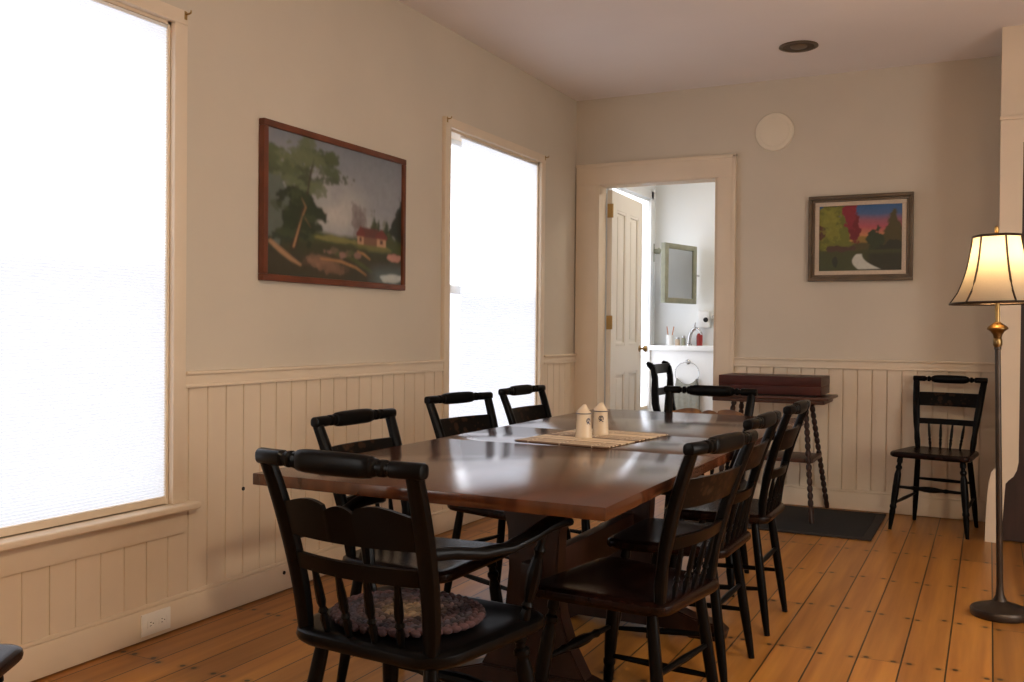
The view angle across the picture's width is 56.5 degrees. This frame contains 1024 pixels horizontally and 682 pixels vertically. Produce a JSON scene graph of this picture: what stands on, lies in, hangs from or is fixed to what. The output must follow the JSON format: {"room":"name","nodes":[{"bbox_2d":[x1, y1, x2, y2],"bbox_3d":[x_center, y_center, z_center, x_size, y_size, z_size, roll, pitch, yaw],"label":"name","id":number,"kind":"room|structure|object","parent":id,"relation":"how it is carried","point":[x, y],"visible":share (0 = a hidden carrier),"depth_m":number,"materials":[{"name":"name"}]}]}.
{"room":"dining room","nodes":[
{"label":"dining room","id":0,"kind":"room"},
{"bbox_2d":[0,0,655,537],"bbox_3d":[-1.238,-0.321,3.696,0.160,2.775,11.200,1,1,27],"label":"wall","id":1,"kind":"structure","parent":0,"point":[382,76],"depth_m":4.39,"materials":[{"name":"paint"}]},
{"bbox_2d":[0,0,200,577],"bbox_3d":[-1.551,-0.248,2.990,0.215,1.929,1.367,1,1,27],"label":"window","id":2,"kind":"structure","parent":1,"relation":"in","point":[19,553],"depth_m":3.48,"materials":[{"name":"beige paint"}]},
{"bbox_2d":[0,0,167,536],"bbox_3d":[-1.520,-0.274,2.976,0.022,1.745,1.128,1,1,27],"label":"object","id":3,"kind":"structure","parent":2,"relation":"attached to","point":[83,93],"depth_m":3.15,"materials":[{"name":"fabric"}]},
{"bbox_2d":[184,10,191,19],"bbox_3d":[-1.188,-1.198,3.502,0.032,0.031,0.014,1,1,27],"label":"curtain bracket","id":4,"kind":"object","parent":2,"relation":"attached to","point":[186,13],"visible":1,"depth_m":3.50,"materials":[{"name":"gold metal"}]},
{"bbox_2d":[141,606,170,637],"bbox_3d":[-1.278,1.008,3.422,0.010,0.078,0.132,1,1,27],"label":"wall outlet","id":5,"kind":"object","parent":1,"relation":"attached to","point":[159,620],"visible":1,"depth_m":3.42,"materials":[{"name":"beige plastic"}]},
{"bbox_2d":[147,619,154,628],"bbox_3d":[-1.287,1.008,3.398,0.004,0.028,0.034,1,1,27],"label":"receptacle","id":6,"kind":"object","parent":5,"relation":"attached to","point":[150,622],"depth_m":3.40,"materials":[{"name":"beige plastic"}]},
{"bbox_2d":[159,615,165,624],"bbox_3d":[-1.264,1.008,3.444,0.004,0.028,0.034,1,1,27],"label":"receptacle","id":7,"kind":"object","parent":5,"relation":"attached to","point":[162,618],"depth_m":3.44,"materials":[{"name":"beige plastic"}]},
{"bbox_2d":[3,508,484,681],"bbox_3d":[-1.581,1.005,2.851,0.020,0.124,9.066,1,1,27],"label":"baseboard","id":8,"kind":"structure","parent":1,"relation":"attached to","point":[50,654],"depth_m":3.44,"materials":[{"name":"beige paint"}]},
{"bbox_2d":[0,362,574,645],"bbox_3d":[-1.577,0.540,2.846,0.005,0.805,9.066,1,1,27],"label":"wainscoting","id":9,"kind":"structure","parent":1,"relation":"attached to","point":[234,531],"depth_m":3.75,"materials":[{"name":"beige paint"}]},
{"bbox_2d":[258,118,405,290],"bbox_3d":[-0.788,-0.584,4.369,0.030,0.663,1.059,1,1,27],"label":"framed painting","id":10,"kind":"object","parent":1,"relation":"attached to","point":[332,211],"visible":1,"depth_m":4.29,"materials":[{"name":"multicoloured paint"}]},
{"bbox_2d":[186,354,576,387],"bbox_3d":[-1.567,0.149,2.838,0.034,0.062,9.066,1,1,27],"label":"trim","id":11,"kind":"structure","parent":1,"relation":"attached to","point":[204,378],"depth_m":4.20,"materials":[{"name":"beige paint"}]},
{"bbox_2d":[440,116,545,418],"bbox_3d":[-0.135,-0.267,5.814,0.215,1.929,1.395,1,1,27],"label":"window","id":12,"kind":"structure","parent":1,"relation":"in","point":[450,137],"depth_m":5.49,"materials":[{"name":"beige paint"}]},
{"bbox_2d":[459,136,537,426],"bbox_3d":[-0.069,-0.293,5.869,0.022,1.745,1.002,1,1,27],"label":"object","id":13,"kind":"structure","parent":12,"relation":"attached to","point":[498,247],"depth_m":5.82,"materials":[{"name":"fabric"}]},
{"bbox_2d":[605,187,653,410],"bbox_3d":[0.957,-0.334,7.948,0.150,1.955,1.130,1,1,27],"label":"window","id":14,"kind":"structure","parent":1,"relation":"in","point":[641,191],"depth_m":8.36,"materials":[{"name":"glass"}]},
{"bbox_2d":[612,188,648,409],"bbox_3d":[0.971,-0.316,7.941,0.022,1.830,0.958,1,1,27],"label":"cellular shade","id":15,"kind":"object","parent":14,"relation":"attached to","point":[643,201],"visible":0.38,"depth_m":8.29,"materials":[{"name":"fabric"}]},
{"bbox_2d":[652,244,660,343],"bbox_3d":[1.283,-0.418,8.438,0.091,0.892,0.060,1,1,27],"label":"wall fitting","id":16,"kind":"object","parent":1,"relation":"attached to","point":[655,251],"visible":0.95,"depth_m":8.44,"materials":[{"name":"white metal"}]},
{"bbox_2d":[31,471,1023,681],"bbox_3d":[0.876,1.123,2.645,4.900,0.050,11.200,1,1,27],"label":"floor","id":17,"kind":"structure","parent":0,"point":[894,606],"depth_m":3.60,"materials":[{"name":"brown wood"}]},
{"bbox_2d":[0,644,23,681],"bbox_3d":[-1.208,0.658,1.771,0.433,0.863,0.494,0,1,-10],"label":"chair","id":18,"kind":"object","parent":17,"relation":"on","point":[10,654],"visible":1,"depth_m":1.97,"materials":[{"name":"black paint"}]},
{"bbox_2d":[311,408,507,681],"bbox_3d":[-0.306,0.654,2.939,0.494,0.863,0.433,1,1,28],"label":"chair","id":19,"kind":"object","parent":17,"relation":"on","point":[449,570],"visible":0.36,"depth_m":2.91,"materials":[{"name":"black paint"}]},
{"bbox_2d":[255,447,573,681],"bbox_3d":[-0.249,0.662,2.211,0.620,0.866,0.532,1,1,31],"label":"chair","id":20,"kind":"object","parent":17,"relation":"on","point":[356,523],"visible":0.94,"depth_m":2.05,"materials":[{"name":"black paint"}]},
{"bbox_2d":[330,588,485,637],"bbox_3d":[-0.246,0.640,2.254,0.375,0.017,0.350,1,1,22],"label":"seat pad","id":21,"kind":"object","parent":20,"relation":"on","point":[458,614],"visible":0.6,"depth_m":2.22,"materials":[{"name":"fabric"}]},
{"bbox_2d":[424,391,570,592],"bbox_3d":[-0.043,0.646,3.822,0.494,0.863,0.433,1,1,37],"label":"chair","id":22,"kind":"object","parent":17,"relation":"on","point":[452,426],"visible":0.31,"depth_m":3.88,"materials":[{"name":"black paint"}]},
{"bbox_2d":[253,409,803,681],"bbox_3d":[0.301,0.713,3.322,0.971,0.745,2.409,1,1,27],"label":"dining table","id":23,"kind":"object","parent":17,"relation":"on","point":[531,482],"visible":0.56,"depth_m":2.82,"materials":[{"name":"brown wood"}]},
{"bbox_2d":[514,429,667,448],"bbox_3d":[0.285,0.337,3.328,0.351,0.006,0.487,1,1,33],"label":"mat","id":24,"kind":"object","parent":23,"relation":"on","point":[615,438],"visible":0.96,"depth_m":3.26,"materials":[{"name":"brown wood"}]},
{"bbox_2d":[575,404,591,438],"bbox_3d":[0.248,0.277,3.295,0.061,0.114,0.061,0,1,-33],"label":"shaker","id":25,"kind":"object","parent":24,"relation":"on","point":[583,421],"visible":1,"depth_m":3.27,"materials":[{"name":"beige ceramic"}]},
{"bbox_2d":[592,402,608,434],"bbox_3d":[0.317,0.276,3.401,0.061,0.114,0.061,1,1,3],"label":"shaker","id":26,"kind":"object","parent":24,"relation":"on","point":[600,422],"visible":1,"depth_m":3.38,"materials":[{"name":"beige ceramic"}]},
{"bbox_2d":[498,384,605,533],"bbox_3d":[0.238,0.642,4.396,0.494,0.863,0.433,1,1,30],"label":"chair","id":27,"kind":"object","parent":17,"relation":"on","point":[522,414],"visible":0.32,"depth_m":4.48,"materials":[{"name":"black paint"}]},
{"bbox_2d":[534,430,757,681],"bbox_3d":[0.359,0.664,2.580,0.494,0.863,0.433,1,1,36],"label":"chair","id":28,"kind":"object","parent":17,"relation":"on","point":[615,585],"visible":1,"depth_m":2.52,"materials":[{"name":"black paint"}]},
{"bbox_2d":[646,361,703,474],"bbox_3d":[1.298,0.605,7.218,0.470,0.897,0.421,1,1,27],"label":"chair","id":29,"kind":"object","parent":17,"relation":"on","point":[665,367],"visible":0.3,"depth_m":7.12,"materials":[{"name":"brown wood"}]},
{"bbox_2d":[607,410,781,681],"bbox_3d":[0.614,0.659,3.192,0.494,0.863,0.433,1,1,28],"label":"chair","id":30,"kind":"object","parent":17,"relation":"on","point":[643,536],"visible":0.7,"depth_m":3.11,"materials":[{"name":"black paint"}]},
{"bbox_2d":[661,385,757,596],"bbox_3d":[0.838,0.647,4.362,0.620,0.866,0.532,1,1,27],"label":"chair","id":31,"kind":"object","parent":17,"relation":"on","point":[697,390],"visible":0.25,"depth_m":4.52,"materials":[{"name":"black paint"}]},
{"bbox_2d":[664,399,810,635],"bbox_3d":[0.888,0.656,3.738,0.494,0.863,0.433,1,1,27],"label":"chair","id":32,"kind":"object","parent":17,"relation":"on","point":[763,510],"visible":0.77,"depth_m":3.59,"materials":[{"name":"black paint"}]},
{"bbox_2d":[684,505,885,540],"bbox_3d":[1.628,1.064,5.749,1.100,0.009,0.830,1,1,27],"label":"floor mat","id":33,"kind":"object","parent":17,"relation":"on","point":[854,525],"visible":0.55,"depth_m":5.56,"materials":[{"name":"black rubber"}]},
{"bbox_2d":[708,394,837,523],"bbox_3d":[1.617,0.695,5.928,0.720,0.731,0.613,1,1,27],"label":"stand","id":34,"kind":"object","parent":33,"relation":"on","point":[807,457],"visible":0.56,"depth_m":5.75,"materials":[{"name":"brown wood"}]},
{"bbox_2d":[719,373,829,396],"bbox_3d":[1.632,0.271,5.929,0.612,0.118,0.344,1,1,27],"label":"wooden box","id":35,"kind":"object","parent":34,"relation":"on","point":[766,384],"visible":0.86,"depth_m":5.77,"materials":[{"name":"brown wood"}]},
{"bbox_2d":[765,450,821,462],"bbox_3d":[1.617,0.711,5.929,0.544,0.023,0.340,1,1,27],"label":"shelf","id":36,"kind":"object","parent":34,"relation":"attached to","point":[800,457],"depth_m":5.80,"materials":[{"name":"brown wood"}]},
{"bbox_2d":[888,375,987,539],"bbox_3d":[2.471,0.643,5.512,0.433,0.877,0.494,1,1,38],"label":"chair","id":37,"kind":"object","parent":17,"relation":"on","point":[917,452],"visible":1,"depth_m":5.54,"materials":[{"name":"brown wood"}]},
{"bbox_2d":[948,226,1023,623],"bbox_3d":[1.937,0.318,3.796,0.357,1.555,0.346,-1,0,27],"label":"floor lamp","id":38,"kind":"object","parent":17,"relation":"on","point":[994,272],"visible":1,"depth_m":3.74,"materials":[{"name":"brown metal"}]},
{"bbox_2d":[995,303,999,321],"bbox_3d":[1.932,-0.156,3.796,0.036,0.167,0.036,-1,0,27],"label":"socket","id":39,"kind":"object","parent":38,"relation":"attached to","point":[997,305],"depth_m":3.79,"materials":[{"name":"gold metal"}]},
{"bbox_2d":[654,182,714,345],"bbox_3d":[2.138,-0.341,8.183,1.850,2.775,0.150,1,1,27],"label":"wall","id":40,"kind":"structure","parent":0,"point":[685,213],"depth_m":8.39,"materials":[{"name":"white paint"}]},
{"bbox_2d":[661,242,699,303],"bbox_3d":[1.446,-0.569,8.130,0.044,0.500,0.595,1,1,41],"label":"mirror","id":41,"kind":"object","parent":40,"relation":"attached to","point":[679,275],"visible":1,"depth_m":8.07,"materials":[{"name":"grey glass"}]},
{"bbox_2d":[648,345,712,350],"bbox_3d":[1.992,0.069,8.072,1.700,0.045,0.185,1,1,27],"label":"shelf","id":42,"kind":"structure","parent":40,"relation":"attached to","point":[650,347],"depth_m":8.24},
{"bbox_2d":[666,326,673,344],"bbox_3d":[1.387,-0.045,8.366,0.072,0.166,0.068,1,1,27],"label":"tumbler","id":43,"kind":"object","parent":42,"relation":"on","point":[669,338],"visible":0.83,"depth_m":8.34,"materials":[{"name":"white ceramic"}]},
{"bbox_2d":[675,337,679,344],"bbox_3d":[1.448,0.004,8.336,0.044,0.070,0.044,1,1,27],"label":"jar","id":44,"kind":"object","parent":42,"relation":"on","point":[677,340],"visible":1,"depth_m":8.32,"materials":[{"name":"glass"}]},
{"bbox_2d":[681,336,685,345],"bbox_3d":[1.496,-0.003,8.312,0.036,0.085,0.036,1,1,27],"label":"jar","id":45,"kind":"object","parent":42,"relation":"on","point":[683,340],"visible":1,"depth_m":8.30,"materials":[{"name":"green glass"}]},
{"bbox_2d":[686,322,701,345],"bbox_3d":[1.578,-0.060,8.248,0.148,0.202,0.052,1,1,27],"label":"tap","id":46,"kind":"object","parent":42,"relation":"on","point":[694,328],"visible":1,"depth_m":8.25,"materials":[{"name":"silver metal"}]},
{"bbox_2d":[696,332,702,345],"bbox_3d":[1.632,-0.023,8.294,0.054,0.128,0.053,1,1,27],"label":"bottle","id":47,"kind":"object","parent":42,"relation":"on","point":[699,338],"visible":0.91,"depth_m":8.27,"materials":[{"name":"red plastic"}]},
{"bbox_2d":[650,350,712,411],"bbox_3d":[1.990,0.569,8.084,1.700,0.955,0.170,1,1,27],"label":"trim","id":48,"kind":"structure","parent":40,"relation":"attached to","point":[686,373],"depth_m":8.23,"materials":[{"name":"white paint"}]},
{"bbox_2d":[675,359,698,381],"bbox_3d":[1.512,0.272,8.220,0.219,0.226,0.032,1,1,27],"label":"towel ring","id":49,"kind":"object","parent":40,"relation":"attached to","point":[687,361],"visible":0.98,"depth_m":8.21,"materials":[{"name":"silver metal"}]},
{"bbox_2d":[674,378,699,409],"bbox_3d":[1.503,0.532,8.210,0.222,0.418,0.051,1,1,27],"label":"hand towel","id":50,"kind":"object","parent":49,"relation":"hanging from","point":[682,400],"visible":0.41,"depth_m":8.19,"materials":[{"name":"beige fabric"}]},
{"bbox_2d":[698,311,710,327],"bbox_3d":[1.672,-0.189,8.288,0.100,0.150,0.082,1,1,27],"label":"soap dispenser","id":51,"kind":"object","parent":40,"relation":"attached to","point":[704,317],"visible":1,"depth_m":8.26,"materials":[{"name":"white plastic"}]},
{"bbox_2d":[398,0,1023,100],"bbox_3d":[0.902,-1.716,2.612,4.900,0.080,11.200,1,1,27],"label":"ceiling","id":52,"kind":"structure","parent":0,"point":[583,50],"depth_m":5.31,"materials":[{"name":"paint"}]},
{"bbox_2d":[779,40,818,52],"bbox_3d":[1.654,-1.694,5.500,0.220,0.016,0.220,1,1,27],"label":"ceiling vent","id":53,"kind":"object","parent":52,"relation":"in","point":[798,46],"visible":1,"depth_m":5.48,"materials":[{"name":"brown metal"}]},
{"bbox_2d":[574,56,1000,521],"bbox_3d":[2.599,-0.310,5.869,4.750,2.775,0.146,1,1,27],"label":"wall","id":54,"kind":"structure","parent":0,"point":[931,131],"depth_m":6.06,"materials":[{"name":"paint"}]},
{"bbox_2d":[605,190,647,410],"bbox_3d":[0.858,-0.032,7.285,0.168,2.130,0.814,1,1,24],"label":"door","id":55,"kind":"structure","parent":54,"relation":"in","point":[624,214],"depth_m":7.22,"materials":[{"name":"paint"}]},
{"bbox_2d":[574,153,736,473],"bbox_3d":[0.999,-0.101,6.676,1.153,2.309,0.160,1,1,27],"label":"trim","id":56,"kind":"structure","parent":54,"relation":"attached to","point":[592,180],"depth_m":6.72,"materials":[{"name":"beige paint"}]},
{"bbox_2d":[808,191,913,281],"bbox_3d":[2.188,-0.649,5.997,0.624,0.543,0.038,1,1,27],"label":"framed painting","id":57,"kind":"object","parent":54,"relation":"attached to","point":[857,237],"visible":1,"depth_m":5.99,"materials":[{"name":"fabric"}]},
{"bbox_2d":[734,366,994,499],"bbox_3d":[2.178,0.539,6.026,1.567,0.805,0.010,1,1,27],"label":"wainscoting","id":58,"kind":"structure","parent":54,"relation":"attached to","point":[870,417],"depth_m":5.96,"materials":[{"name":"beige paint"}]},
{"bbox_2d":[734,357,994,372],"bbox_3d":[2.179,0.148,6.011,1.562,0.062,0.034,1,1,27],"label":"trim","id":59,"kind":"structure","parent":54,"relation":"attached to","point":[902,365],"depth_m":5.97,"materials":[{"name":"beige paint"}]},
{"bbox_2d":[753,482,986,520],"bbox_3d":[2.175,1.005,6.027,1.562,0.126,0.020,1,1,27],"label":"baseboard","id":60,"kind":"structure","parent":54,"relation":"attached to","point":[930,506],"depth_m":5.97,"materials":[{"name":"beige paint"}]},
{"bbox_2d":[995,25,1023,467],"bbox_3d":[3.596,-0.291,4.988,1.876,2.775,0.586,1,1,27],"label":"wall","id":61,"kind":"structure","parent":0,"point":[1012,52],"depth_m":5.11,"materials":[{"name":"beige paint"}]},
{"bbox_2d":[985,114,1023,542],"bbox_3d":[3.135,-0.051,4.871,1.258,2.290,0.040,1,1,27],"label":"trim","id":62,"kind":"structure","parent":61,"relation":"attached to","point":[1012,126],"depth_m":5.10,"materials":[{"name":"beige paint"}]},
{"bbox_2d":[1003,145,1023,541],"bbox_3d":[3.134,-0.037,4.917,1.060,2.250,0.100,1,1,27],"label":"door","id":63,"kind":"structure","parent":61,"relation":"in","point":[1013,511],"depth_m":5.13,"materials":[{"name":"wood"}]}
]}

